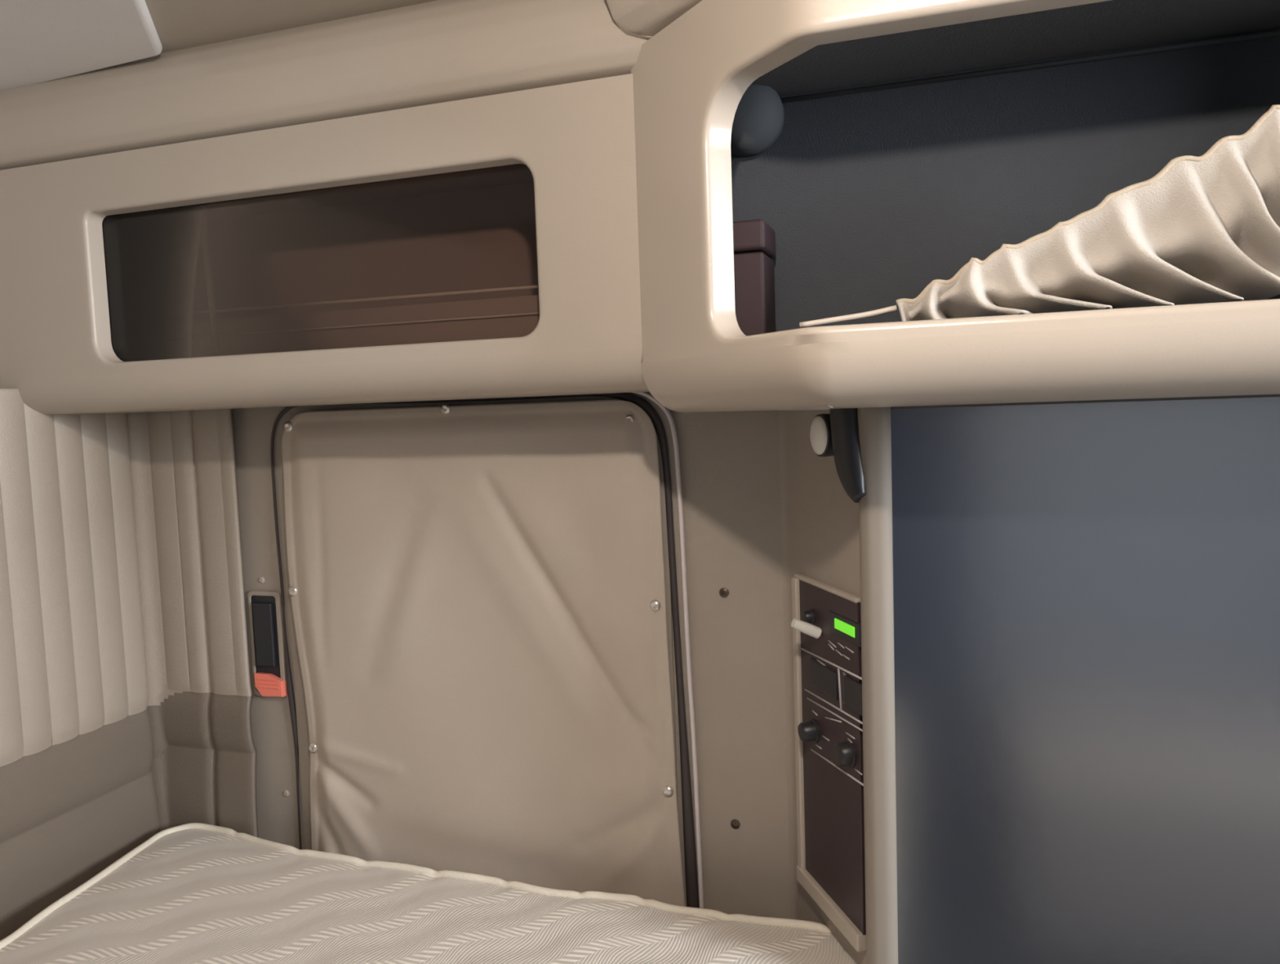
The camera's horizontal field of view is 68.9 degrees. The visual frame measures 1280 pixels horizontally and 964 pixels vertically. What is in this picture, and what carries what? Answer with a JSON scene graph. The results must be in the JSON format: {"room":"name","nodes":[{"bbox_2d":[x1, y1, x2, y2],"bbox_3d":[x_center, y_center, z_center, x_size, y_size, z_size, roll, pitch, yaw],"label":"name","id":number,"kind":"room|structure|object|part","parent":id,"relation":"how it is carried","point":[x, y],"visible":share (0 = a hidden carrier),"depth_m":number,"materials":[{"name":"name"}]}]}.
{"room":"truck sleeper cab","nodes":[
{"label":"truck sleeper cab","id":0,"kind":"room"},
{"bbox_2d":[144,0,436,53],"bbox_3d":[0.502,-0.583,-0.058,4.200,0.065,2.900,-1,5,18],"label":"ceiling","id":1,"kind":"structure","parent":0,"point":[180,24],"depth_m":1.23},
{"bbox_2d":[0,0,162,90],"bbox_3d":[-0.623,-0.562,0.669,1.409,0.022,1.265,-1,5,18],"label":"ceiling panel","id":2,"kind":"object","parent":1,"relation":"attached to","point":[42,41],"depth_m":1.24,"materials":[{"name":"white plastic"}]},
{"bbox_2d":[605,0,702,39],"bbox_3d":[0.541,-0.567,0.781,1.353,0.111,0.227,0,5,26],"label":"trim","id":3,"kind":"structure","parent":1,"relation":"attached to","point":[636,18],"depth_m":1.06,"materials":[{"name":"beige plastic"}]},
{"bbox_2d":[231,391,790,919],"bbox_3d":[-0.385,0.348,1.587,1.273,1.985,0.015,-1,5,18],"label":"wall","id":4,"kind":"structure","parent":0,"point":[730,460],"depth_m":1.41,"materials":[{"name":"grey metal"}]},
{"bbox_2d":[0,388,258,940],"bbox_3d":[-0.924,0.397,1.340,0.234,1.067,0.798,-1,5,18],"label":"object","id":5,"kind":"structure","parent":4,"relation":"attached to","point":[126,691],"depth_m":1.63,"materials":[{"name":"beige fabric"}]},
{"bbox_2d":[247,590,287,697],"bbox_3d":[-0.666,0.290,1.661,0.070,0.191,0.018,-1,5,18],"label":"handle","id":6,"kind":"object","parent":4,"relation":"attached to","point":[264,607],"visible":1,"depth_m":1.66,"materials":[{"name":"black plastic"}]},
{"bbox_3d":[-0.658,0.362,1.663,0.058,0.043,0.016,-1,5,18],"label":"red lever","id":7,"kind":"part","parent":6,"relation":"part of","materials":[{"name":"pink"}]},
{"bbox_2d":[0,0,652,169],"bbox_3d":[-0.470,-0.564,1.359,1.130,0.137,0.221,-1,5,18],"label":"trim","id":8,"kind":"structure","parent":4,"relation":"attached to","point":[437,51],"depth_m":1.24,"materials":[{"name":"beige plastic"}]},
{"bbox_2d":[270,391,704,908],"bbox_3d":[-0.271,0.288,1.540,0.757,0.864,0.024,-1,5,18],"label":"door","id":9,"kind":"structure","parent":4,"relation":"in","point":[299,717],"depth_m":1.43,"materials":[{"name":"grey rubber"}]},
{"bbox_2d":[281,399,685,906],"bbox_3d":[-0.276,0.297,1.515,0.699,0.849,0.021,-1,5,18],"label":"hatch cover","id":10,"kind":"object","parent":9,"relation":"attached to","point":[477,593],"visible":0.96,"depth_m":1.50,"materials":[{"name":"beige fabric"}]},
{"bbox_3d":[0.039,0.262,1.428,0.097,0.816,0.009,-1,5,18],"label":"seal trim","id":11,"kind":"part","parent":9,"relation":"part of","materials":[{"name":"black rubber"}]},
{"bbox_2d":[778,409,866,963],"bbox_3d":[0.264,0.621,1.300,0.018,1.440,0.244,-3,5,-15],"label":"wall","id":12,"kind":"structure","parent":0,"point":[820,522],"depth_m":1.30,"materials":[{"name":"beige plastic"}]},
{"bbox_2d":[791,573,866,952],"bbox_3d":[0.239,0.363,1.235,0.050,0.451,0.214,-3,5,-14],"label":"control panel","id":13,"kind":"object","parent":12,"relation":"attached to","point":[826,623],"visible":0.91,"depth_m":1.24,"materials":[{"name":"black plastic"}]},
{"bbox_3d":[0.222,0.196,1.247,0.041,0.029,0.015,-3,5,-10],"label":"white lever","id":14,"kind":"part","parent":13,"relation":"part of","materials":[{"name":"white plastic"}]},
{"bbox_3d":[0.230,0.184,1.272,0.015,0.021,0.021,-3,5,-14],"label":"knob","id":15,"kind":"part","parent":13,"relation":"part of","materials":[{"name":"black plastic"}]},
{"bbox_3d":[0.232,0.343,1.283,0.022,0.032,0.032,-3,5,-14],"label":"knob","id":16,"kind":"part","parent":13,"relation":"part of","materials":[{"name":"black plastic"}]},
{"bbox_2d":[809,657,838,700],"bbox_3d":[0.245,0.262,1.245,0.006,0.037,0.081,-3,5,-14],"label":"rocker switch","id":17,"kind":"object","parent":13,"relation":"attached to","point":[824,672],"depth_m":1.24,"materials":[{"name":"black plastic"}]},
{"bbox_3d":[0.259,0.344,1.180,0.018,0.035,0.034,-3,5,-14],"label":"knob","id":18,"kind":"part","parent":13,"relation":"part of","materials":[{"name":"black plastic"}]},
{"bbox_2d":[843,675,862,715],"bbox_3d":[0.266,0.265,1.159,0.006,0.039,0.051,-3,5,-14],"label":"rocker switch","id":19,"kind":"object","parent":13,"relation":"attached to","point":[852,684],"depth_m":1.16,"materials":[{"name":"black plastic"}]},
{"bbox_3d":[0.573,1.452,0.102,4.200,0.050,2.900,-1,5,18],"label":"floor","id":20,"kind":"structure","parent":0,"visible":0},
{"bbox_2d":[857,394,1279,963],"bbox_3d":[0.945,0.618,1.016,1.348,1.443,0.196,-1,5,18],"label":"wardrobe","id":21,"kind":"object","parent":20,"relation":"on","point":[1070,610],"visible":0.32,"depth_m":1.05,"materials":[{"name":"blue laminate"}]},
{"bbox_3d":[0.299,0.630,1.149,0.038,1.443,0.046,-1,5,18],"label":"edge post","id":22,"kind":"part","parent":21,"relation":"part of","materials":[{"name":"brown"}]},
{"bbox_2d":[631,0,1279,412],"bbox_3d":[0.615,-0.305,0.932,1.305,0.433,0.422,-1,5,18],"label":"upper cabinet","id":23,"kind":"object","parent":21,"relation":"on","point":[885,147],"visible":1,"depth_m":1.01,"materials":[{"name":"beige plastic"}]},
{"bbox_2d":[733,218,775,336],"bbox_3d":[0.130,-0.223,1.083,0.046,0.147,0.076,-1,5,18],"label":"storage box","id":24,"kind":"object","parent":23,"relation":"on","point":[753,240],"visible":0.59,"depth_m":1.05,"materials":[{"name":"black"}]},
{"bbox_3d":[0.128,-0.279,1.079,0.046,0.034,0.076,-1,5,18],"label":"lid","id":25,"kind":"part","parent":24,"relation":"part of","materials":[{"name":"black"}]},
{"bbox_2d":[809,408,866,502],"bbox_3d":[0.244,-0.040,1.133,0.041,0.124,0.116,-3,5,-14],"label":"reading lamp","id":26,"kind":"object","parent":23,"relation":"attached to","point":[835,433],"visible":0.9,"depth_m":1.09,"materials":[{"name":"black plastic"}]},
{"bbox_2d":[799,104,1279,328],"bbox_3d":[0.429,-0.248,0.893,0.547,0.205,0.116,0,5,21],"label":"curtain","id":27,"kind":"object","parent":23,"relation":"in","point":[1205,228],"visible":0.89,"depth_m":0.85,"materials":[{"name":"beige fabric"}]},
{"bbox_3d":[0.212,-0.169,0.955,0.098,0.017,0.006,-1,5,18],"label":"cord","id":28,"kind":"part","parent":27,"relation":"part of","materials":[{"name":"beige fabric"}]},
{"bbox_3d":[-0.467,1.127,0.951,1.260,0.538,1.280,-1,5,18],"label":"bunk base","id":29,"kind":"object","parent":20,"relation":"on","visible":0},
{"bbox_2d":[0,822,857,963],"bbox_3d":[-0.435,0.760,0.921,1.275,0.191,1.268,-1,5,18],"label":"mattress","id":30,"kind":"object","parent":29,"relation":"on","point":[191,893],"visible":0.96,"depth_m":1.35,"materials":[{"name":"beige fabric"}]},
{"bbox_3d":[-1.331,0.423,0.632,0.070,2.050,2.900,-1,5,18],"label":"wall","id":31,"kind":"structure","parent":0,"visible":0},
{"bbox_2d":[0,73,648,414],"bbox_3d":[-0.475,-0.308,1.408,1.082,0.377,0.225,-1,5,18],"label":"upper cabinet","id":32,"kind":"object","parent":31,"relation":"attached to","point":[486,246],"visible":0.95,"depth_m":1.37,"materials":[{"name":"beige plastic"}]},
{"bbox_3d":[-0.470,-0.297,1.323,0.772,0.264,0.003,-1,5,18],"label":"smoked door","id":33,"kind":"part","parent":32,"relation":"part of","materials":[{"name":"glass"}]}
]}

